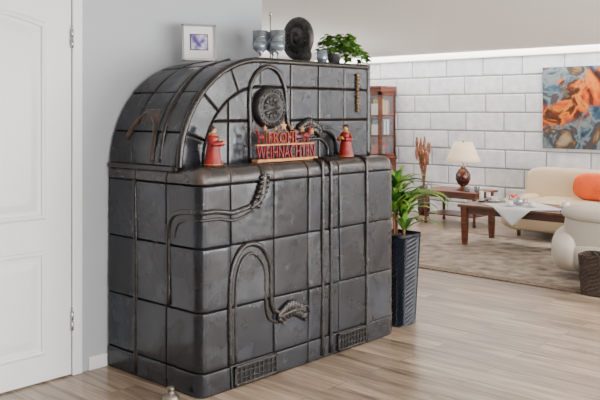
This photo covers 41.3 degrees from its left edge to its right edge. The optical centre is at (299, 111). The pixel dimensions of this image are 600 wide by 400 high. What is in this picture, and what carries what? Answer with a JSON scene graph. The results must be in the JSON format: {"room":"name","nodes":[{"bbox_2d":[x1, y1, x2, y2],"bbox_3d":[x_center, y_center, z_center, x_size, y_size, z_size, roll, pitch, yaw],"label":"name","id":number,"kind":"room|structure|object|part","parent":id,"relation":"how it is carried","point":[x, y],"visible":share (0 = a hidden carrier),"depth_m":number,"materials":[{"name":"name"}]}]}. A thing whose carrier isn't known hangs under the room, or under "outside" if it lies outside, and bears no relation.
{"room":"living room","nodes":[
{"label":"living room","id":0,"kind":"room"},
{"bbox_2d":[71,0,261,374],"bbox_3d":[-0.834,0.330,4.995,0.200,2.240,1.470,0,0,43],"label":"wall","id":1,"kind":"structure","parent":0,"point":[125,43],"depth_m":4.57,"materials":[{"name":"grey paint"}]},
{"bbox_2d":[0,0,70,392],"bbox_3d":[-1.577,0.386,4.055,0.042,2.112,0.900,0,0,43],"label":"leaf","id":2,"kind":"object","parent":1,"relation":"attached to","point":[52,234],"visible":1,"depth_m":4.29,"materials":[{"name":"white paint"}]},
{"bbox_2d":[0,9,45,223],"bbox_3d":[-1.560,0.022,4.035,0.017,1.105,0.595,0,0,43],"label":"panel","id":3,"kind":"object","parent":2,"relation":"attached to","point":[18,42],"visible":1,"depth_m":4.14,"materials":[{"name":"white paint"}]},
{"bbox_2d":[0,250,45,365],"bbox_3d":[-1.560,1.020,4.035,0.017,0.560,0.595,0,0,43],"label":"panel","id":4,"kind":"object","parent":2,"relation":"attached to","point":[18,282],"visible":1,"depth_m":4.14,"materials":[{"name":"white paint"}]},
{"bbox_2d":[71,0,81,374],"bbox_3d":[-1.234,0.355,4.397,0.022,2.190,0.061,0,0,43],"label":"door frame","id":5,"kind":"structure","parent":1,"relation":"attached to","point":[76,5],"depth_m":4.38,"materials":[{"name":"white paint"}]},
{"bbox_2d":[88,353,106,370],"bbox_3d":[-1.145,1.413,4.499,0.015,0.075,0.120,0,0,43],"label":"baseboard","id":6,"kind":"structure","parent":1,"relation":"attached to","point":[97,361],"depth_m":4.49,"materials":[{"name":"white paint"}]},
{"bbox_2d":[0,211,599,399],"bbox_3d":[-0.216,1.500,4.927,12.200,0.100,12.950,0,0,43],"label":"floor","id":7,"kind":"structure","parent":0,"point":[471,338],"depth_m":4.68,"materials":[{"name":"laminate"}]},
{"bbox_2d":[162,386,179,399],"bbox_3d":[-0.653,1.415,4.011,0.090,0.070,0.090,0,0,43],"label":"metal door stop","id":8,"kind":"object","parent":7,"relation":"on","point":[170,394],"visible":1,"depth_m":3.99,"materials":[{"name":"silver metal"}]},
{"bbox_2d":[108,57,391,398],"bbox_3d":[-0.231,0.568,4.856,0.844,1.765,1.668,0,0,43],"label":"stove","id":9,"kind":"object","parent":7,"relation":"on","point":[238,272],"visible":0.92,"depth_m":4.40,"materials":[{"name":"tile"}]},
{"bbox_2d":[181,24,216,61],"bbox_3d":[-0.612,-0.419,4.814,0.210,0.226,0.053,0,0,-17],"label":"picture frame","id":10,"kind":"object","parent":9,"relation":"on","point":[198,41],"visible":0.93,"depth_m":4.81,"materials":[{"name":"white wood"}]},
{"bbox_2d":[190,34,207,50],"bbox_3d":[-0.611,-0.422,4.812,0.110,0.100,0.020,0,0,-17],"label":"print","id":11,"kind":"object","parent":10,"relation":"attached to","point":[198,42],"depth_m":4.81,"materials":[{"name":"purple paper"}]},
{"bbox_2d":[203,126,224,165],"bbox_3d":[-0.453,0.176,4.183,0.119,0.209,0.111,0,0,43],"label":"angel figurine","id":12,"kind":"object","parent":9,"relation":"on","point":[212,155],"visible":1,"depth_m":4.15,"materials":[{"name":"red paint"}]},
{"bbox_3d":[-0.339,1.385,4.159,0.014,0.106,0.013,0,0,43],"label":"vent frame","id":13,"kind":"part","parent":9,"relation":"part of","materials":[{"name":"metal"}]},
{"bbox_3d":[-0.234,1.339,4.271,0.014,0.013,0.320,0,0,43],"label":"vent frame","id":14,"kind":"part","parent":9,"relation":"part of","materials":[{"name":"metal"}]},
{"bbox_3d":[-0.234,1.431,4.271,0.014,0.013,0.320,0,0,43],"label":"vent frame","id":15,"kind":"part","parent":9,"relation":"part of","materials":[{"name":"metal"}]},
{"bbox_3d":[-0.233,0.402,4.296,0.069,0.236,0.113,0,0,43],"label":"scroll stem","id":16,"kind":"part","parent":9,"relation":"part of","materials":[{"name":"metal"}]},
{"bbox_3d":[-0.216,0.427,4.284,0.028,0.187,0.153,0,0,43],"label":"stem","id":17,"kind":"part","parent":9,"relation":"part of","materials":[{"name":"metal"}]},
{"bbox_2d":[252,12,285,58],"bbox_3d":[-0.186,-0.475,5.070,0.221,0.330,0.214,0,0,43],"label":"glass candle holder","id":18,"kind":"object","parent":9,"relation":"on","point":[273,41],"visible":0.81,"depth_m":5.01,"materials":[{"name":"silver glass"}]},
{"bbox_2d":[252,30,267,41],"bbox_3d":[-0.253,-0.478,5.054,0.100,0.073,0.100,0,0,43],"label":"glass cup","id":19,"kind":"object","parent":18,"relation":"on","point":[258,35],"depth_m":5.01,"materials":[{"name":"white"}]},
{"bbox_2d":[253,41,267,50],"bbox_3d":[-0.253,-0.415,5.054,0.098,0.060,0.098,0,0,43],"label":"cup","id":20,"kind":"object","parent":18,"relation":"on","point":[257,45],"depth_m":5.02,"materials":[{"name":"grey glass"}]},
{"bbox_2d":[270,41,284,50],"bbox_3d":[-0.141,-0.415,5.029,0.098,0.060,0.098,0,0,43],"label":"cup","id":21,"kind":"object","parent":18,"relation":"on","point":[274,45],"depth_m":4.99,"materials":[{"name":"grey glass"}]},
{"bbox_2d":[270,30,285,40],"bbox_3d":[-0.141,-0.478,5.029,0.100,0.073,0.100,0,0,43],"label":"glass cup","id":22,"kind":"object","parent":18,"relation":"on","point":[275,35],"depth_m":4.99,"materials":[{"name":"white glass"}]},
{"bbox_3d":[-0.130,1.385,4.384,0.014,0.106,0.013,0,0,43],"label":"vent frame","id":23,"kind":"part","parent":9,"relation":"part of","materials":[{"name":"metal"}]},
{"bbox_2d":[252,121,317,162],"bbox_3d":[-0.081,0.166,4.579,0.050,0.230,0.500,0,0,43],"label":"sign","id":24,"kind":"object","parent":9,"relation":"on","point":[275,138],"visible":1,"depth_m":4.56,"materials":[{"name":"brown wood"}]},
{"bbox_3d":[-0.083,0.185,4.580,0.018,0.008,0.480,0,0,43],"label":"sign rail","id":25,"kind":"part","parent":24,"relation":"part of","materials":[{"name":"brown wood"}]},
{"bbox_2d":[284,17,313,60],"bbox_3d":[-0.009,-0.470,5.253,0.121,0.320,0.301,0,0,-25],"label":"disc sculpture","id":26,"kind":"object","parent":9,"relation":"on","point":[299,34],"visible":0.95,"depth_m":5.22,"materials":[{"name":"black stone"}]},
{"bbox_3d":[-0.028,-0.485,5.251,0.060,0.080,0.060,0,0,43],"label":"relief knob","id":27,"kind":"part","parent":26,"relation":"part of","materials":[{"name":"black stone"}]},
{"bbox_2d":[317,50,327,61],"bbox_3d":[0.143,-0.355,5.154,0.072,0.090,0.072,0,0,43],"label":"glass lantern","id":28,"kind":"object","parent":9,"relation":"on","point":[322,56],"visible":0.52,"depth_m":5.12,"materials":[{"name":"glass"}]},
{"bbox_3d":[0.231,1.385,4.776,0.014,0.106,0.013,0,0,43],"label":"vent frame","id":29,"kind":"part","parent":9,"relation":"part of","materials":[{"name":"metal"}]},
{"bbox_2d":[313,33,371,72],"bbox_3d":[0.282,-0.383,5.326,0.362,0.303,0.384,0,0,26],"label":"ivy","id":30,"kind":"object","parent":9,"relation":"on","point":[334,53],"visible":0.91,"depth_m":5.27,"materials":[{"name":"green plant"}]},
{"bbox_2d":[327,53,340,62],"bbox_3d":[0.226,-0.350,5.288,0.106,0.080,0.106,0,0,43],"label":"pot","id":31,"kind":"object","parent":30,"relation":"attached to","point":[332,57],"depth_m":5.25,"materials":[{"name":"silver metal"}]},
{"bbox_2d":[337,124,353,156],"bbox_3d":[0.285,0.178,4.989,0.107,0.204,0.116,0,0,43],"label":"angel figurine","id":32,"kind":"object","parent":9,"relation":"on","point":[345,150],"visible":1,"depth_m":4.96,"materials":[{"name":"red paint"}]},
{"bbox_3d":[0.322,1.339,4.874,0.014,0.013,0.280,0,0,43],"label":"vent frame","id":33,"kind":"part","parent":9,"relation":"part of","materials":[{"name":"metal"}]},
{"bbox_3d":[0.322,1.431,4.874,0.014,0.013,0.280,0,0,43],"label":"vent frame","id":34,"kind":"part","parent":9,"relation":"part of","materials":[{"name":"metal"}]},
{"bbox_2d":[370,86,396,171],"bbox_3d":[0.906,0.535,11.975,1.070,1.830,0.410,0,0,43],"label":"display cabinet","id":35,"kind":"object","parent":7,"relation":"on","point":[382,98],"visible":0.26,"depth_m":11.70,"materials":[{"name":"brown wood"}]},
{"bbox_2d":[371,99,389,153],"bbox_3d":[0.934,0.238,11.980,0.875,0.845,0.236,0,0,43],"label":"books","id":36,"kind":"object","parent":35,"relation":"on","point":[374,102],"depth_m":11.70,"materials":[{"name":"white paper"}]},
{"bbox_3d":[0.909,-0.360,11.979,1.070,0.040,0.400,0,0,43],"label":"cornice","id":37,"kind":"part","parent":35,"relation":"part of","materials":[{"name":"brown wood"}]},
{"bbox_2d":[392,165,453,326],"bbox_3d":[0.767,0.915,5.534,0.597,1.071,0.490,0,0,13],"label":"dracaena","id":38,"kind":"object","parent":7,"relation":"on","point":[405,243],"visible":0.7,"depth_m":5.41,"materials":[{"name":"green plant"}]},
{"bbox_2d":[392,229,420,326],"bbox_3d":[0.668,1.140,5.479,0.266,0.620,0.266,0,0,43],"label":"woven planter","id":39,"kind":"object","parent":38,"relation":"attached to","point":[405,243],"depth_m":5.37,"materials":[{"name":"black wicker"}]},
{"bbox_2d":[415,136,430,215],"bbox_3d":[1.717,0.888,11.088,0.221,1.124,0.279,0,0,11],"label":"vase","id":40,"kind":"object","parent":7,"relation":"on","point":[423,159],"visible":0.82,"depth_m":11.05,"materials":[{"name":"brown ceramic"}]},
{"bbox_2d":[424,186,497,227],"bbox_3d":[2.061,1.230,10.344,0.840,0.440,0.560,0,0,43],"label":"side table","id":41,"kind":"object","parent":7,"relation":"on","point":[451,192],"visible":0.64,"depth_m":10.23,"materials":[{"name":"brown wood"}]},
{"bbox_3d":[1.648,1.275,10.427,0.051,0.350,0.052,0,0,43],"label":"leg","id":42,"kind":"part","parent":41,"relation":"part of","materials":[{"name":"brown wood"}]},
{"bbox_3d":[1.946,1.275,10.750,0.051,0.350,0.052,0,0,43],"label":"leg","id":43,"kind":"part","parent":41,"relation":"part of","materials":[{"name":"brown wood"}]},
{"bbox_2d":[427,209,485,217],"bbox_3d":[2.061,1.323,10.344,0.720,0.015,0.440,0,0,43],"label":"shelf","id":44,"kind":"object","parent":41,"relation":"attached to","point":[456,213],"depth_m":10.30,"materials":[{"name":"brown wood"}]},
{"bbox_2d":[446,141,480,189],"bbox_3d":[2.113,0.686,10.297,0.450,0.645,0.450,0,0,43],"label":"table lamp","id":45,"kind":"object","parent":41,"relation":"on","point":[462,151],"visible":0.94,"depth_m":10.19,"materials":[{"name":"beige fabric"}]},
{"bbox_2d":[455,166,470,186],"bbox_3d":[2.113,0.832,10.297,0.196,0.265,0.196,0,0,43],"label":"lamp base","id":46,"kind":"object","parent":45,"relation":"on","point":[463,177],"depth_m":10.23,"materials":[{"name":"brown ceramic"}]},
{"bbox_3d":[2.113,0.515,10.297,0.450,0.251,0.450,0,0,43],"label":"lamp shade","id":47,"kind":"part","parent":45,"relation":"part of","materials":[{"name":"beige fabric"}]},
{"bbox_3d":[2.177,1.275,9.938,0.051,0.350,0.052,0,0,43],"label":"leg","id":48,"kind":"part","parent":41,"relation":"part of","materials":[{"name":"brown wood"}]},
{"bbox_2d":[474,186,479,191],"bbox_3d":[2.248,0.979,10.104,0.072,0.060,0.072,0,0,43],"label":"glass votive","id":49,"kind":"object","parent":41,"relation":"on","point":[476,188],"visible":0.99,"depth_m":10.08,"materials":[{"name":"white"}]},
{"bbox_2d":[419,229,599,296],"bbox_3d":[2.335,1.444,7.765,3.540,0.010,2.220,0,0,43],"label":"area rug","id":50,"kind":"object","parent":7,"relation":"on","point":[525,261],"visible":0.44,"depth_m":7.76,"materials":[{"name":"beige carpet"}]},
{"bbox_2d":[457,200,564,244],"bbox_3d":[2.421,1.219,8.448,1.300,0.438,0.700,0,0,43],"label":"coffee table","id":51,"kind":"object","parent":50,"relation":"on","point":[478,208],"visible":0.44,"depth_m":8.51,"materials":[{"name":"brown wood"}]},
{"bbox_3d":[1.790,1.234,8.635,0.072,0.408,0.072,0,0,43],"label":"leg","id":52,"kind":"part","parent":51,"relation":"part of","materials":[{"name":"brown wood"}]},
{"bbox_2d":[478,190,484,201],"bbox_3d":[2.022,0.934,8.856,0.072,0.129,0.072,0,0,43],"label":"pillar candle","id":53,"kind":"object","parent":51,"relation":"on","point":[481,193],"visible":1,"depth_m":8.84,"materials":[{"name":"white wax"}]},
{"bbox_2d":[485,192,490,200],"bbox_3d":[2.130,0.950,8.988,0.072,0.099,0.072,0,0,43],"label":"pillar candle","id":54,"kind":"object","parent":51,"relation":"on","point":[488,194],"visible":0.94,"depth_m":8.97,"materials":[{"name":"white wax"}]},
{"bbox_3d":[2.184,1.234,9.061,0.072,0.408,0.072,0,0,43],"label":"leg","id":55,"kind":"part","parent":51,"relation":"part of","materials":[{"name":"brown wood"}]},
{"bbox_2d":[488,196,499,201],"bbox_3d":[2.163,0.970,8.862,0.132,0.058,0.132,0,0,43],"label":"cup","id":56,"kind":"object","parent":51,"relation":"on","point":[493,198],"visible":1,"depth_m":8.84,"materials":[{"name":"white ceramic"}]},
{"bbox_2d":[506,194,524,199],"bbox_3d":[2.373,0.956,8.764,0.200,0.087,0.200,0,0,43],"label":"fruit bowl","id":57,"kind":"object","parent":51,"relation":"on","point":[516,195],"visible":0.38,"depth_m":8.73,"materials":[{"name":"orange food"}]},
{"bbox_2d":[483,203,561,225],"bbox_3d":[2.333,1.087,8.352,0.711,0.188,0.620,0,0,2],"label":"table runner","id":58,"kind":"object","parent":51,"relation":"on","point":[512,215],"visible":0.85,"depth_m":8.21,"materials":[{"name":"grey fabric"}]},
{"bbox_2d":[504,200,515,206],"bbox_3d":[2.205,0.963,8.361,0.132,0.058,0.132,0,0,43],"label":"cup","id":59,"kind":"object","parent":58,"relation":"on","point":[509,203],"visible":1,"depth_m":8.34,"materials":[{"name":"white ceramic"}]},
{"bbox_2d":[509,195,527,205],"bbox_3d":[2.324,0.939,8.444,0.190,0.105,0.124,0,0,11],"label":"teapot","id":60,"kind":"object","parent":58,"relation":"on","point":[518,200],"visible":0.94,"depth_m":8.40,"materials":[{"name":"silver metal"}]},
{"bbox_2d":[526,201,537,207],"bbox_3d":[2.413,0.963,8.278,0.132,0.058,0.132,0,0,43],"label":"cup","id":61,"kind":"object","parent":58,"relation":"on","point":[531,204],"visible":1,"depth_m":8.26,"materials":[{"name":"white ceramic"}]},
{"bbox_2d":[559,201,568,206],"bbox_3d":[2.780,0.970,8.321,0.132,0.058,0.132,0,0,43],"label":"cup","id":62,"kind":"object","parent":51,"relation":"on","point":[564,203],"visible":0.67,"depth_m":8.29,"materials":[{"name":"white ceramic"}]},
{"bbox_2d":[551,203,599,271],"bbox_3d":[2.787,1.101,6.824,1.060,0.673,0.890,0,0,43],"label":"leather armchair","id":63,"kind":"object","parent":50,"relation":"on","point":[580,231],"visible":0.84,"depth_m":6.72,"materials":[{"name":"white leather"}]},
{"bbox_3d":[2.503,1.190,7.092,0.280,0.420,0.840,0,0,43],"label":"arm","id":64,"kind":"part","parent":63,"relation":"part of","materials":[{"name":"beige leather"}]},
{"bbox_2d":[578,250,599,295],"bbox_3d":[2.372,1.283,6.316,0.277,0.311,0.277,0,0,43],"label":"wicker basket","id":65,"kind":"object","parent":50,"relation":"on","point":[588,261],"visible":1,"depth_m":6.25,"materials":[{"name":"brown wicker"}]},
{"bbox_2d":[501,167,599,235],"bbox_3d":[3.508,1.060,8.955,2.290,0.781,1.040,0,0,43],"label":"leather sofa","id":66,"kind":"object","parent":7,"relation":"on","point":[546,185],"visible":0.53,"depth_m":9.43,"materials":[{"name":"beige leather"}]},
{"bbox_3d":[2.708,1.180,9.585,0.260,0.380,0.880,0,0,43],"label":"arm","id":67,"kind":"part","parent":66,"relation":"part of","materials":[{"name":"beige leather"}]},
{"bbox_2d":[524,196,599,204],"bbox_3d":[3.103,1.090,9.165,0.870,0.170,0.800,0,0,43],"label":"seat cushion","id":68,"kind":"object","parent":66,"relation":"on","point":[557,200],"depth_m":9.13,"materials":[{"name":"beige fabric"}]},
{"bbox_2d":[525,167,599,197],"bbox_3d":[3.259,0.905,9.511,1.120,0.471,0.306,0,0,43],"label":"sofa backrest","id":69,"kind":"object","parent":66,"relation":"on","point":[540,181],"depth_m":9.55,"materials":[{"name":"beige fabric"}]},
{"bbox_2d":[573,173,599,200],"bbox_3d":[3.359,0.855,9.037,0.500,0.303,0.195,0,0,43],"label":"cushion","id":70,"kind":"object","parent":66,"relation":"on","point":[586,186],"visible":1,"depth_m":9.03,"materials":[{"name":"fabric"}]},
{"bbox_2d":[262,0,599,59],"bbox_3d":[-0.538,-0.830,4.578,12.200,0.080,12.000,0,0,43],"label":"ceiling","id":71,"kind":"structure","parent":0,"point":[382,27],"depth_m":7.02,"materials":[{"name":"white paint"}]},
{"bbox_2d":[362,52,599,210],"bbox_3d":[4.057,0.200,9.411,11.986,2.486,0.045,0,0,43],"label":"stone blocks","id":72,"kind":"object","parent":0,"point":[527,160],"visible":0.3,"depth_m":10.84},
{"bbox_2d":[310,43,599,63],"bbox_3d":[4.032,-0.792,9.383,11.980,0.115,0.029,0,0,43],"label":"crown molding","id":73,"kind":"object","parent":72,"relation":"attached to","point":[581,48],"visible":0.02,"depth_m":10.76,"materials":[{"name":"white paint"}]},
{"bbox_2d":[412,208,500,219],"bbox_3d":[4.037,1.415,9.389,12.000,0.070,0.015,0,0,43],"label":"baseboard","id":74,"kind":"structure","parent":72,"relation":"attached to","point":[416,209],"depth_m":10.81,"materials":[{"name":"white paint"}]},
{"bbox_2d":[370,52,599,209],"bbox_3d":[4.153,0.200,9.514,12.000,2.500,0.282,0,0,43],"label":"grout","id":75,"kind":"object","parent":72,"relation":"attached to","point":[589,52],"visible":0.02,"depth_m":10.93,"materials":[{"name":"grey"}]},
{"bbox_2d":[543,65,599,149],"bbox_3d":[3.649,-0.052,9.727,1.430,1.035,0.037,0,0,43],"label":"abstract painting","id":76,"kind":"object","parent":72,"relation":"attached to","point":[571,94],"visible":1,"depth_m":9.94}
]}

